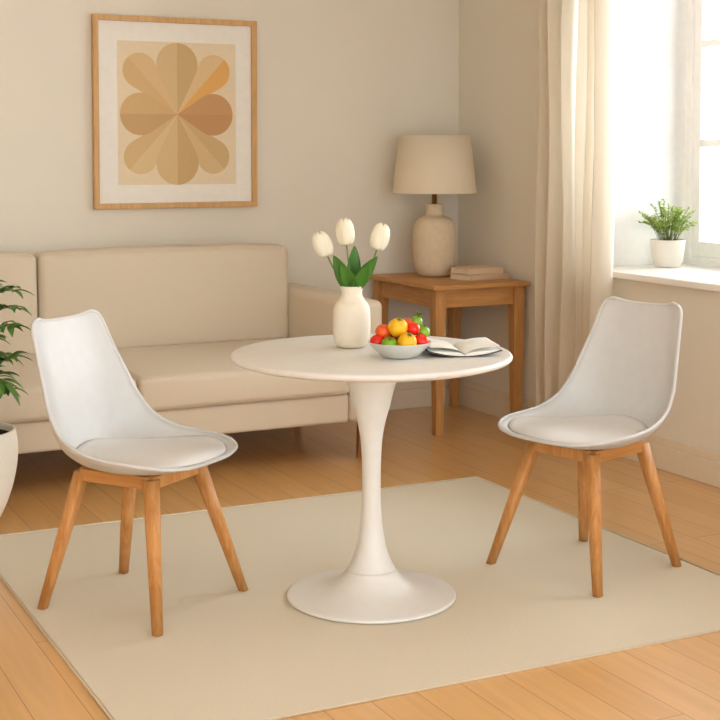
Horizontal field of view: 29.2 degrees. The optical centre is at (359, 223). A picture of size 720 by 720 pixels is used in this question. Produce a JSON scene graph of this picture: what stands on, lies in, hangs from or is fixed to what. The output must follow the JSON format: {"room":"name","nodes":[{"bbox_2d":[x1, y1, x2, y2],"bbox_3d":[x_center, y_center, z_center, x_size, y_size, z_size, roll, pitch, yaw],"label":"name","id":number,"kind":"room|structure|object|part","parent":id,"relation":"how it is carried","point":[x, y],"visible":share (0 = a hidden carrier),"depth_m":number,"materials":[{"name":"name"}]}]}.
{"room":"dining room","nodes":[
{"label":"dining room","id":0,"kind":"room"},
{"bbox_2d":[0,0,458,382],"bbox_3d":[-1.710,-0.272,6.425,6.300,2.620,0.150,-2,3,-27],"label":"wall","id":1,"kind":"structure","parent":0,"point":[339,82],"depth_m":7.00,"materials":[{"name":"paint"}]},
{"bbox_2d":[91,14,257,209],"bbox_3d":[-0.892,-0.536,6.716,0.832,0.922,0.035,-2,3,-27],"label":"framed picture","id":2,"kind":"object","parent":1,"relation":"attached to","point":[174,100],"visible":1,"depth_m":6.71,"materials":[{"name":"beige paper"}]},
{"bbox_2d":[117,40,235,184],"bbox_3d":[-0.886,-0.534,6.721,0.602,0.690,0.002,-1,3,-27],"label":"print","id":3,"kind":"object","parent":2,"relation":"attached to","point":[176,99],"depth_m":6.71,"materials":[{"name":"paper"}]},
{"bbox_2d":[389,379,449,409],"bbox_3d":[-1.887,0.976,6.308,5.420,0.140,0.016,-2,3,-27],"label":"baseboard","id":4,"kind":"structure","parent":1,"relation":"attached to","point":[417,394],"depth_m":7.39,"materials":[{"name":"paint"}]},
{"bbox_2d":[0,405,719,719],"bbox_3d":[0.079,1.274,2.928,6.300,0.100,8.240,-2,3,-27],"label":"floor","id":5,"kind":"structure","parent":0,"point":[677,679],"depth_m":5.29,"materials":[{"name":"brown wood"}]},
{"bbox_2d":[0,280,32,516],"bbox_3d":[-1.473,0.583,5.011,0.602,1.061,0.522,2,3,27],"label":"potted plant","id":6,"kind":"object","parent":5,"relation":"on","point":[8,434],"visible":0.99,"depth_m":4.99,"materials":[{"name":"green plant"}]},
{"bbox_3d":[-1.441,0.933,5.043,0.375,0.358,0.375,-1,3,-27],"label":"pot","id":7,"kind":"part","parent":6,"relation":"part of","materials":[{"name":"white ceramic"}]},
{"bbox_2d":[0,244,381,457],"bbox_3d":[-1.123,0.593,6.085,2.285,0.928,0.982,-2,3,-27],"label":"sofa","id":8,"kind":"object","parent":5,"relation":"on","point":[175,316],"visible":0.57,"depth_m":6.23,"materials":[{"name":"fabric"}]},
{"bbox_2d":[0,251,37,354],"bbox_3d":[-1.801,0.367,6.054,0.747,0.473,0.187,-1,3,-27],"label":"cushion","id":9,"kind":"object","parent":8,"relation":"on","point":[20,269],"depth_m":6.11,"materials":[{"name":"fabric"}]},
{"bbox_2d":[0,354,136,422],"bbox_3d":[-1.504,0.687,5.759,0.971,0.171,0.732,-1,3,-27],"label":"seat cushion","id":10,"kind":"object","parent":8,"relation":"on","point":[32,408],"depth_m":5.47,"materials":[{"name":"fabric"}]},
{"bbox_2d":[34,244,288,348],"bbox_3d":[-0.917,0.344,6.496,1.218,0.473,0.187,-1,3,-27],"label":"cushion","id":11,"kind":"object","parent":8,"relation":"on","point":[171,295],"depth_m":6.42,"materials":[{"name":"fabric"}]},
{"bbox_3d":[-1.127,0.821,6.102,1.949,0.128,0.930,-1,3,-27],"label":"frame","id":12,"kind":"part","parent":8,"relation":"part of","materials":[{"name":"fabric"}]},
{"bbox_2d":[117,338,348,409],"bbox_3d":[-0.632,0.664,6.196,0.968,0.171,0.732,-1,3,-27],"label":"seat cushion","id":13,"kind":"object","parent":8,"relation":"on","point":[182,373],"depth_m":5.91,"materials":[{"name":"fabric"}]},
{"bbox_3d":[-0.181,0.592,6.568,0.167,0.544,0.964,-1,3,-27],"label":"arm","id":14,"kind":"part","parent":8,"relation":"part of","materials":[{"name":"fabric"}]},
{"bbox_3d":[0.004,0.965,6.210,0.054,0.172,0.044,-1,3,-27],"label":"leg","id":15,"kind":"part","parent":8,"relation":"part of","materials":[{"name":"brown wood"}]},
{"bbox_2d":[0,476,719,719],"bbox_3d":[-0.015,1.138,4.495,2.094,0.009,1.910,-2,3,-27],"label":"rug","id":16,"kind":"object","parent":5,"relation":"on","point":[223,652],"visible":0.98,"depth_m":4.20,"materials":[{"name":"beige carpet"}]},
{"bbox_2d":[31,309,247,636],"bbox_3d":[-0.686,0.718,4.202,0.573,0.866,0.503,2,3,28],"label":"dining chair","id":17,"kind":"object","parent":16,"relation":"on","point":[98,416],"visible":1,"depth_m":4.24,"materials":[{"name":"white plastic"}]},
{"bbox_3d":[-0.887,0.949,4.140,0.163,0.412,0.052,-1,3,-17],"label":"leg","id":18,"kind":"part","parent":17,"relation":"part of","materials":[{"name":"brown wood"}]},
{"bbox_3d":[-0.725,0.755,4.082,0.248,0.037,0.022,2,3,28],"label":"rail","id":19,"kind":"part","parent":17,"relation":"part of","materials":[{"name":"brown wood"}]},
{"bbox_3d":[-0.740,0.934,4.422,0.052,0.412,0.163,-1,3,-18],"label":"leg","id":20,"kind":"part","parent":17,"relation":"part of","materials":[{"name":"brown wood"}]},
{"bbox_3d":[-0.590,0.957,3.976,0.052,0.412,0.184,-1,3,-17],"label":"leg","id":21,"kind":"part","parent":17,"relation":"part of","materials":[{"name":"brown wood"}]},
{"bbox_3d":[-0.550,0.752,4.133,0.022,0.037,0.230,2,3,28],"label":"rail","id":22,"kind":"part","parent":17,"relation":"part of","materials":[{"name":"brown wood"}]},
{"bbox_3d":[-0.435,0.942,4.272,0.184,0.412,0.052,-1,3,-17],"label":"leg","id":23,"kind":"part","parent":17,"relation":"part of","materials":[{"name":"brown wood"}]},
{"bbox_2d":[230,334,512,623],"bbox_3d":[0.035,0.771,4.237,0.859,0.756,0.859,-2,3,-27],"label":"pedestal table","id":24,"kind":"object","parent":16,"relation":"on","point":[371,590],"visible":0.98,"depth_m":4.16,"materials":[{"name":"white paint"}]},
{"bbox_2d":[333,286,370,348],"bbox_3d":[-0.026,0.292,4.323,0.118,0.192,0.118,-2,3,-27],"label":"vase","id":25,"kind":"object","parent":24,"relation":"on","point":[351,312],"visible":0.96,"depth_m":4.28,"materials":[{"name":"beige ceramic"}]},
{"bbox_2d":[312,231,345,286],"bbox_3d":[-0.086,0.186,4.312,0.128,0.326,0.060,0,3,5],"label":"tulip","id":26,"kind":"object","parent":25,"relation":"in","point":[322,244],"visible":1,"depth_m":4.29,"materials":[{"name":"white plant"}]},
{"bbox_2d":[336,218,360,274],"bbox_3d":[-0.041,0.165,4.330,0.060,0.366,0.070,3,4,45],"label":"tulip","id":27,"kind":"object","parent":25,"relation":"in","point":[345,233],"visible":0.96,"depth_m":4.31,"materials":[{"name":"white plant"}]},
{"bbox_2d":[340,222,389,288],"bbox_3d":[0.015,0.173,4.297,0.160,0.352,0.060,-1,3,-12],"label":"tulip","id":28,"kind":"object","parent":25,"relation":"in","point":[380,235],"visible":0.99,"depth_m":4.28,"materials":[{"name":"green plant"}]},
{"bbox_2d":[368,340,430,358],"bbox_3d":[0.118,0.375,4.113,0.190,0.048,0.190,-2,3,-27],"label":"fruit bowl","id":29,"kind":"object","parent":24,"relation":"on","point":[387,351],"visible":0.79,"depth_m":4.05,"materials":[{"name":"ceramic"}]},
{"bbox_2d":[370,334,383,344],"bbox_3d":[0.051,0.351,4.099,0.044,0.040,0.044,-2,3,-27],"label":"tomato","id":30,"kind":"object","parent":29,"relation":"in","point":[375,339],"visible":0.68,"depth_m":4.08,"materials":[{"name":"red food"}]},
{"bbox_2d":[375,324,390,337],"bbox_3d":[0.070,0.325,4.123,0.048,0.046,0.048,-2,3,-27],"label":"tomato","id":31,"kind":"object","parent":29,"relation":"in","point":[382,329],"visible":0.8,"depth_m":4.10,"materials":[{"name":"food"}]},
{"bbox_2d":[381,337,396,345],"bbox_3d":[0.087,0.356,4.063,0.046,0.047,0.046,-2,3,-27],"label":"tomato","id":32,"kind":"object","parent":29,"relation":"in","point":[388,340],"visible":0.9,"depth_m":4.05,"materials":[{"name":"green food"}]},
{"bbox_2d":[388,317,407,336],"bbox_3d":[0.114,0.307,4.097,0.059,0.061,0.059,-2,3,-27],"label":"tomato","id":33,"kind":"object","parent":29,"relation":"in","point":[397,327],"visible":0.98,"depth_m":4.08,"materials":[{"name":"yellow food"}]},
{"bbox_2d":[397,333,416,345],"bbox_3d":[0.140,0.349,4.063,0.057,0.058,0.057,-2,3,-27],"label":"tomato","id":34,"kind":"object","parent":29,"relation":"in","point":[405,339],"visible":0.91,"depth_m":4.04,"materials":[{"name":"yellow food"}]},
{"bbox_2d":[403,318,412,324],"bbox_3d":[0.142,0.307,4.152,0.045,0.042,0.045,-2,3,-27],"label":"tomato","id":35,"kind":"object","parent":29,"relation":"in","point":[407,320],"visible":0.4,"depth_m":4.14,"materials":[{"name":"food"}]},
{"bbox_2d":[407,322,419,334],"bbox_3d":[0.159,0.313,4.103,0.042,0.038,0.042,-2,3,-27],"label":"tomato","id":36,"kind":"object","parent":29,"relation":"in","point":[413,328],"visible":0.93,"depth_m":4.09,"materials":[{"name":"red food"}]},
{"bbox_2d":[412,311,424,325],"bbox_3d":[0.172,0.288,4.155,0.036,0.050,0.036,-3,4,-45],"label":"tomato","id":37,"kind":"object","parent":29,"relation":"in","point":[416,319],"visible":0.8,"depth_m":4.14,"materials":[{"name":"green food"}]},
{"bbox_2d":[415,334,428,344],"bbox_3d":[0.182,0.349,4.090,0.046,0.042,0.046,-2,3,-27],"label":"tomato","id":38,"kind":"object","parent":29,"relation":"in","point":[421,338],"visible":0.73,"depth_m":4.07,"materials":[{"name":"red food"}]},
{"bbox_2d":[417,325,429,336],"bbox_3d":[0.189,0.325,4.134,0.043,0.044,0.043,-2,3,-27],"label":"tomato","id":39,"kind":"object","parent":29,"relation":"in","point":[424,329],"visible":0.71,"depth_m":4.12,"materials":[{"name":"green food"}]},
{"bbox_2d":[425,337,502,356],"bbox_3d":[0.301,0.378,4.211,0.227,0.031,0.205,0,3,-8],"label":"open book","id":40,"kind":"object","parent":24,"relation":"on","point":[472,347],"visible":0.91,"depth_m":4.15,"materials":[{"name":"paper"}]},
{"bbox_2d":[486,296,682,597],"bbox_3d":[0.768,0.699,4.560,0.573,0.866,0.503,-3,4,-41],"label":"dining chair","id":41,"kind":"object","parent":16,"relation":"on","point":[620,388],"visible":1,"depth_m":4.61,"materials":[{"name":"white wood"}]},
{"bbox_3d":[0.511,0.926,4.570,0.184,0.412,0.052,0,3,4],"label":"leg","id":42,"kind":"part","parent":41,"relation":"part of","materials":[{"name":"brown wood"}]},
{"bbox_3d":[0.652,0.735,4.462,0.022,0.037,0.230,-3,4,-41],"label":"rail","id":43,"kind":"part","parent":41,"relation":"part of","materials":[{"name":"brown wood"}]},
{"bbox_3d":[0.772,0.915,4.786,0.052,0.412,0.163,0,3,5],"label":"leg","id":44,"kind":"part","parent":41,"relation":"part of","materials":[{"name":"brown wood"}]},
{"bbox_3d":[0.731,0.939,4.319,0.052,0.412,0.184,0,3,4],"label":"leg","id":45,"kind":"part","parent":41,"relation":"part of","materials":[{"name":"brown wood"}]},
{"bbox_3d":[0.834,0.736,4.453,0.248,0.037,0.022,-3,4,-41],"label":"rail","id":46,"kind":"part","parent":41,"relation":"part of","materials":[{"name":"brown wood"}]},
{"bbox_3d":[0.981,0.927,4.547,0.163,0.412,0.052,0,3,3],"label":"leg","id":47,"kind":"part","parent":41,"relation":"part of","materials":[{"name":"brown wood"}]},
{"bbox_2d":[370,272,529,435],"bbox_3d":[0.442,0.642,7.031,0.548,0.732,0.700,-2,3,-27],"label":"side table","id":48,"kind":"object","parent":5,"relation":"on","point":[439,294],"visible":0.66,"depth_m":6.82,"materials":[{"name":"brown wood"}]},
{"bbox_3d":[0.110,0.645,7.198,0.060,0.708,0.060,-1,3,-27],"label":"leg","id":49,"kind":"part","parent":48,"relation":"part of","materials":[{"name":"brown wood"}]},
{"bbox_2d":[392,135,476,276],"bbox_3d":[0.383,-0.090,7.091,0.434,0.722,0.434,-2,3,-27],"label":"table lamp","id":50,"kind":"object","parent":48,"relation":"on","point":[434,165],"visible":0.99,"depth_m":6.95,"materials":[{"name":"beige ceramic"}]},
{"bbox_3d":[0.383,-0.225,7.084,0.027,0.248,0.027,-1,3,-27],"label":"stem","id":51,"kind":"part","parent":50,"relation":"part of","materials":[{"name":"gold metal"}]},
{"bbox_3d":[0.383,-0.303,7.080,0.434,0.294,0.434,-1,3,-27],"label":"lamp shade","id":52,"kind":"part","parent":50,"relation":"part of","materials":[{"name":"fabric"}]},
{"bbox_3d":[0.377,0.673,6.666,0.060,0.708,0.060,-1,3,-27],"label":"leg","id":53,"kind":"part","parent":48,"relation":"part of","materials":[{"name":"brown wood"}]},
{"bbox_3d":[0.507,0.635,7.397,0.060,0.708,0.060,-1,3,-27],"label":"leg","id":54,"kind":"part","parent":48,"relation":"part of","materials":[{"name":"brown wood"}]},
{"bbox_2d":[449,272,508,281],"bbox_3d":[0.599,0.264,6.939,0.250,0.031,0.165,-2,4,-35],"label":"closed book","id":55,"kind":"object","parent":48,"relation":"on","point":[492,276],"visible":0.88,"depth_m":6.87,"materials":[{"name":"paper"}]},
{"bbox_2d":[450,265,503,274],"bbox_3d":[0.587,0.234,6.939,0.225,0.029,0.150,-2,4,-33],"label":"closed book","id":56,"kind":"object","parent":55,"relation":"on","point":[477,269],"visible":1,"depth_m":6.89,"materials":[{"name":"paper"}]},
{"bbox_3d":[0.774,0.663,6.865,0.060,0.708,0.060,-1,3,-27],"label":"leg","id":57,"kind":"part","parent":48,"relation":"part of","materials":[{"name":"brown wood"}]},
{"bbox_2d":[458,0,719,452],"bbox_3d":[2.627,-0.146,4.020,0.660,2.620,8.040,-2,3,-27],"label":"wall","id":58,"kind":"structure","parent":0,"point":[499,42],"depth_m":6.96,"materials":[{"name":"paint"}]},
{"bbox_2d":[459,379,719,487],"bbox_3d":[2.325,1.101,3.934,0.016,0.140,8.040,-2,3,-27],"label":"baseboard","id":59,"kind":"structure","parent":58,"relation":"attached to","point":[695,463],"depth_m":5.95,"materials":[{"name":"paint"}]},
{"bbox_2d":[613,0,686,265],"bbox_3d":[1.837,-0.509,5.458,0.549,1.525,2.350,-2,3,-27],"label":"window reveal","id":60,"kind":"structure","parent":58,"relation":"attached to","point":[650,35],"depth_m":6.52,"materials":[{"name":"white paint"}]},
{"bbox_2d":[613,0,719,291],"bbox_3d":[1.853,-0.494,5.467,0.655,1.555,2.350,-2,3,-27],"label":"window","id":61,"kind":"structure","parent":58,"relation":"in","point":[700,269],"depth_m":6.57,"materials":[{"name":"white paint"}]},
{"bbox_3d":[1.824,0.268,5.485,0.585,0.030,2.337,-1,3,-27],"label":"sill","id":62,"kind":"part","parent":61,"relation":"part of","materials":[{"name":"white paint"}]},
{"bbox_2d":[638,199,697,267],"bbox_3d":[1.428,0.044,6.429,0.273,0.318,0.276,2,4,34],"label":"herb pot","id":63,"kind":"object","parent":61,"relation":"on","point":[667,252],"visible":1,"depth_m":6.38,"materials":[{"name":"plant"}]},
{"bbox_3d":[1.434,0.139,6.432,0.160,0.128,0.160,-1,3,-27],"label":"pot","id":64,"kind":"part","parent":63,"relation":"part of","materials":[{"name":"white ceramic"}]},
{"bbox_3d":[2.114,-0.509,5.597,0.070,1.540,2.350,-1,3,-27],"label":"frame","id":65,"kind":"part","parent":61,"relation":"part of","materials":[{"name":"white paint"}]},
{"bbox_3d":[1.866,-0.535,6.101,0.042,1.440,1.125,-1,3,-27],"label":"sash","id":66,"kind":"part","parent":61,"relation":"part of","materials":[{"name":"white paint"}]},
{"bbox_3d":[1.495,-1.426,5.322,0.138,0.024,3.100,-2,3,-27],"label":"curtain rod","id":67,"kind":"object","parent":58,"relation":"attached to","visible":0},
{"bbox_2d":[535,0,615,405],"bbox_3d":[0.964,-0.211,6.300,0.112,2.488,0.546,-2,3,-27],"label":"curtain","id":68,"kind":"object","parent":67,"relation":"hanging from","point":[576,101],"visible":0.81,"depth_m":6.30,"materials":[{"name":"fabric"}]}
]}

